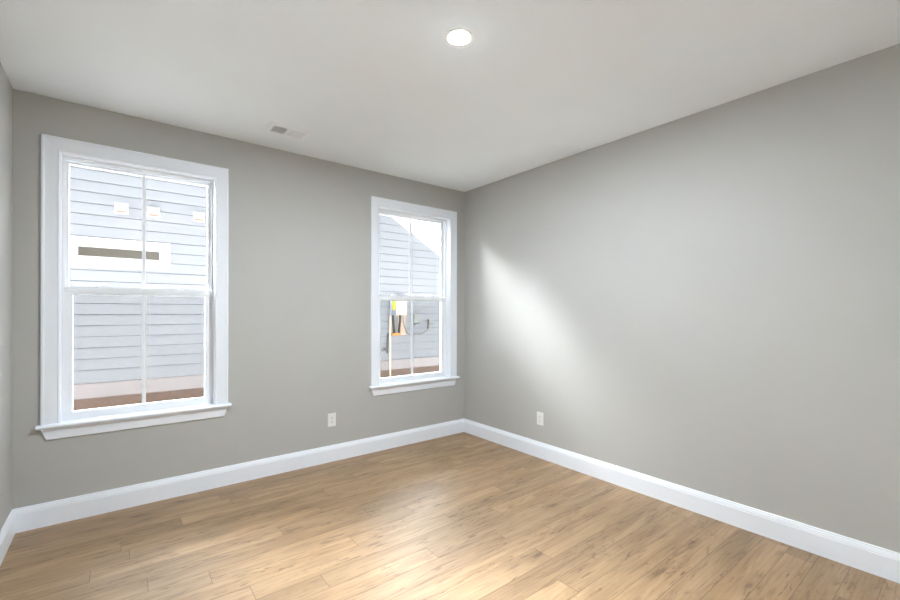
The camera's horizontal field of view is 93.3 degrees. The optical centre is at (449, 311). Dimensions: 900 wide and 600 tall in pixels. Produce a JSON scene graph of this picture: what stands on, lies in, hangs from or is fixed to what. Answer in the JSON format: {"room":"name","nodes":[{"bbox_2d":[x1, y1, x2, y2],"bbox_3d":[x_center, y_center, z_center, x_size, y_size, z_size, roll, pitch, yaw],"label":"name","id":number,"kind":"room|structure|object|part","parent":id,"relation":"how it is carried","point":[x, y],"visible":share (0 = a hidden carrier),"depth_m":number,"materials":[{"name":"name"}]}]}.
{"room":"empty bedroom","nodes":[
{"label":"empty bedroom","id":0,"kind":"room"},
{"bbox_2d":[0,62,12,530],"bbox_3d":[-1.411,-0.001,0.882,0.120,2.940,4.320,0,0,-38],"label":"wall","id":1,"kind":"structure","parent":0,"point":[6,90],"depth_m":2.47,"materials":[{"name":"paint"}]},
{"bbox_2d":[0,509,14,565],"bbox_3d":[-1.397,1.295,0.971,0.016,0.148,4.200,0,0,-38],"label":"baseboard","id":2,"kind":"structure","parent":1,"relation":"attached to","point":[7,532],"depth_m":2.43,"materials":[{"name":"paint"}]},
{"bbox_2d":[12,89,464,508],"bbox_3d":[-1.316,-0.001,3.804,3.877,2.940,0.160,0,0,-38],"label":"wall","id":3,"kind":"structure","parent":0,"point":[299,226],"depth_m":3.52,"materials":[{"name":"paint"}]},
{"bbox_2d":[35,134,231,439],"bbox_3d":[-2.218,-0.152,3.080,1.110,1.946,0.226,0,0,-38],"label":"window","id":4,"kind":"structure","parent":3,"relation":"in","point":[58,419],"depth_m":2.92,"materials":[{"name":"paint"}]},
{"bbox_3d":[-2.240,-0.156,3.109,0.886,1.754,0.083,0,0,-38],"label":"vinyl frame","id":5,"kind":"part","parent":4,"relation":"part of","materials":[{"name":"white plastic"}]},
{"bbox_3d":[-2.251,-0.571,3.123,0.854,0.884,0.028,0,0,-38],"label":"sash","id":6,"kind":"part","parent":4,"relation":"part of","materials":[{"name":"white plastic"}]},
{"bbox_3d":[-2.227,0.275,3.092,0.866,0.884,0.036,0,0,-38],"label":"sash","id":7,"kind":"part","parent":4,"relation":"part of","materials":[{"name":"white plastic"}]},
{"bbox_2d":[13,419,463,532],"bbox_3d":[-1.264,1.295,3.735,3.637,0.148,0.016,0,0,-38],"label":"baseboard","id":8,"kind":"structure","parent":3,"relation":"attached to","point":[41,515],"depth_m":3.26,"materials":[{"name":"paint"}]},
{"bbox_2d":[328,413,335,426],"bbox_3d":[-1.080,0.991,3.884,0.076,0.120,0.009,0,0,-38],"label":"wall outlet","id":9,"kind":"object","parent":3,"relation":"attached to","point":[332,416],"visible":1,"depth_m":3.88,"materials":[{"name":"white plastic"}]},
{"bbox_2d":[369,196,459,395],"bbox_3d":[-0.394,-0.148,4.511,1.106,1.946,0.226,0,0,-38],"label":"window","id":10,"kind":"structure","parent":3,"relation":"in","point":[447,219],"depth_m":4.53,"materials":[{"name":"paint"}]},
{"bbox_3d":[-0.427,-0.567,4.554,0.850,0.884,0.028,0,0,-38],"label":"sash","id":11,"kind":"part","parent":10,"relation":"part of","materials":[{"name":"white plastic"}]},
{"bbox_3d":[-0.404,0.279,4.523,0.862,0.884,0.036,0,0,-38],"label":"sash","id":12,"kind":"part","parent":10,"relation":"part of","materials":[{"name":"white plastic"}]},
{"bbox_3d":[-0.416,-0.152,4.540,0.882,1.754,0.083,0,0,-38],"label":"vinyl frame","id":13,"kind":"part","parent":10,"relation":"part of","materials":[{"name":"white plastic"}]},
{"bbox_2d":[0,0,899,191],"bbox_3d":[0.033,-1.419,2.089,3.637,0.100,4.200,0,0,-38],"label":"ceiling","id":14,"kind":"structure","parent":0,"point":[379,86],"depth_m":2.37,"materials":[{"name":"paint"}]},
{"bbox_2d":[263,121,311,139],"bbox_3d":[-1.232,-1.365,3.225,0.300,0.011,0.208,0,0,-38],"label":"ceiling vent","id":15,"kind":"object","parent":14,"relation":"in","point":[273,127],"visible":1,"depth_m":3.21,"materials":[{"name":"metal"}]},
{"bbox_2d":[445,28,473,46],"bbox_3d":[0.046,-1.367,2.123,0.144,0.003,0.144,0,0,-38],"label":"recessed light","id":16,"kind":"object","parent":14,"relation":"in","point":[457,37],"visible":1,"depth_m":2.12,"materials":[{"name":"white plastic"}]},
{"bbox_2d":[0,432,899,599],"bbox_3d":[0.027,1.421,2.089,3.637,0.100,4.200,0,0,-38],"label":"floor","id":17,"kind":"structure","parent":0,"point":[463,515],"depth_m":2.47,"materials":[{"name":"brown wood"}]},
{"bbox_2d":[464,43,899,552],"bbox_3d":[1.545,0.004,3.202,0.120,2.940,4.320,0,0,-38],"label":"wall","id":18,"kind":"structure","parent":0,"point":[707,301],"depth_m":2.79,"materials":[{"name":"paint"}]},
{"bbox_2d":[537,412,543,425],"bbox_3d":[0.845,1.006,3.987,0.009,0.120,0.076,0,0,-38],"label":"wall outlet","id":19,"kind":"object","parent":18,"relation":"attached to","point":[540,416],"visible":1,"depth_m":3.98,"materials":[{"name":"white plastic"}]},
{"bbox_2d":[464,419,899,583],"bbox_3d":[1.452,1.300,3.207,0.016,0.148,4.200,0,0,-38],"label":"baseboard","id":20,"kind":"structure","parent":18,"relation":"attached to","point":[875,560],"depth_m":2.78,"materials":[{"name":"paint"}]},
{"label":"outside","id":21,"kind":"structure","parent":0,"visible":0},
{"bbox_3d":[-9.164,1.905,16.747,50.000,0.200,29.790,0,0,-38],"label":"ground","id":22,"kind":"structure","parent":21,"visible":0},
{"bbox_2d":[69,165,439,410],"bbox_3d":[-8.824,-2.295,8.612,15.480,8.200,9.200,0,0,-38],"label":"neighbouring house","id":23,"kind":"structure","parent":22,"relation":"on","point":[106,245],"depth_m":6.35,"materials":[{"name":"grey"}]},
{"bbox_2d":[114,202,127,213],"bbox_3d":[-4.691,-1.482,6.066,0.160,0.156,0.099,0,0,-38],"label":"vent hood","id":24,"kind":"object","parent":23,"relation":"attached to","point":[121,208],"visible":1,"depth_m":6.05,"materials":[{"name":"white plastic"}]},
{"bbox_2d":[147,206,159,217],"bbox_3d":[-4.392,-1.482,6.300,0.160,0.156,0.099,0,0,-38],"label":"vent hood","id":25,"kind":"object","parent":23,"relation":"attached to","point":[154,212],"visible":1,"depth_m":6.29,"materials":[{"name":"white plastic"}]},
{"bbox_2d":[193,211,204,222],"bbox_3d":[-3.932,-1.491,6.661,0.160,0.156,0.099,0,0,-38],"label":"vent hood","id":26,"kind":"object","parent":23,"relation":"attached to","point":[197,216],"visible":1,"depth_m":6.65,"materials":[{"name":"white plastic"}]},
{"bbox_2d":[382,333,389,352],"bbox_3d":[-1.316,0.650,8.726,0.042,0.409,0.176,0,0,44],"label":"spigot","id":27,"kind":"object","parent":23,"relation":"attached to","point":[388,333],"visible":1,"depth_m":8.74,"materials":[{"name":"metal"}]},
{"bbox_2d":[390,301,395,332],"bbox_3d":[-1.181,0.065,8.806,0.100,0.761,0.075,0,0,-38],"label":"box","id":28,"kind":"object","parent":23,"relation":"attached to","point":[392,303],"visible":0.88,"depth_m":8.79,"materials":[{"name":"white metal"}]},
{"bbox_3d":[-1.129,0.262,8.889,0.085,0.355,0.009,0,0,-38],"label":"conduit plate","id":29,"kind":"part","parent":23,"relation":"part of","materials":[{"name":"grey metal"}]},
{"bbox_3d":[-1.070,0.088,8.906,0.360,0.818,0.084,0,0,-38],"label":"plywood backing","id":30,"kind":"part","parent":23,"relation":"part of","materials":[{"name":"beige wood"}]},
{"bbox_2d":[396,301,406,332],"bbox_3d":[-1.033,0.070,8.911,0.266,0.750,0.092,0,0,-38],"label":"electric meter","id":31,"kind":"object","parent":23,"relation":"attached to","point":[401,306],"visible":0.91,"depth_m":8.88,"materials":[{"name":"white"}]},
{"bbox_3d":[-1.010,-0.130,8.883,0.226,0.310,0.005,0,0,-38],"label":"cabinet door","id":32,"kind":"part","parent":31,"relation":"part of","materials":[{"name":"white metal"}]},
{"bbox_2d":[403,315,428,335],"bbox_3d":[-0.729,0.298,9.191,0.682,0.444,0.025,0,0,-38],"label":"cable","id":33,"kind":"object","parent":31,"relation":"attached to","point":[403,315],"visible":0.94,"depth_m":9.09,"materials":[{"name":"grey plastic"}]},
{"bbox_2d":[413,313,420,324],"bbox_3d":[-0.720,0.162,9.191,0.184,0.248,0.069,0,0,-38],"label":"box","id":34,"kind":"object","parent":23,"relation":"attached to","point":[416,316],"visible":0.86,"depth_m":9.16,"materials":[{"name":"metal"}]},
{"bbox_2d":[427,319,432,327],"bbox_3d":[-0.435,0.268,9.415,0.113,0.185,0.069,0,0,-38],"label":"junction box","id":35,"kind":"object","parent":23,"relation":"attached to","point":[429,322],"visible":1,"depth_m":9.40,"materials":[{"name":"metal"}]},
{"bbox_2d":[389,317,390,376],"bbox_3d":[-1.231,0.956,8.785,0.043,1.706,0.034,0,0,-38],"label":"pipe","id":36,"kind":"object","parent":22,"relation":"on","point":[390,317],"visible":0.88,"depth_m":8.77,"materials":[{"name":"white plastic"}]}
]}

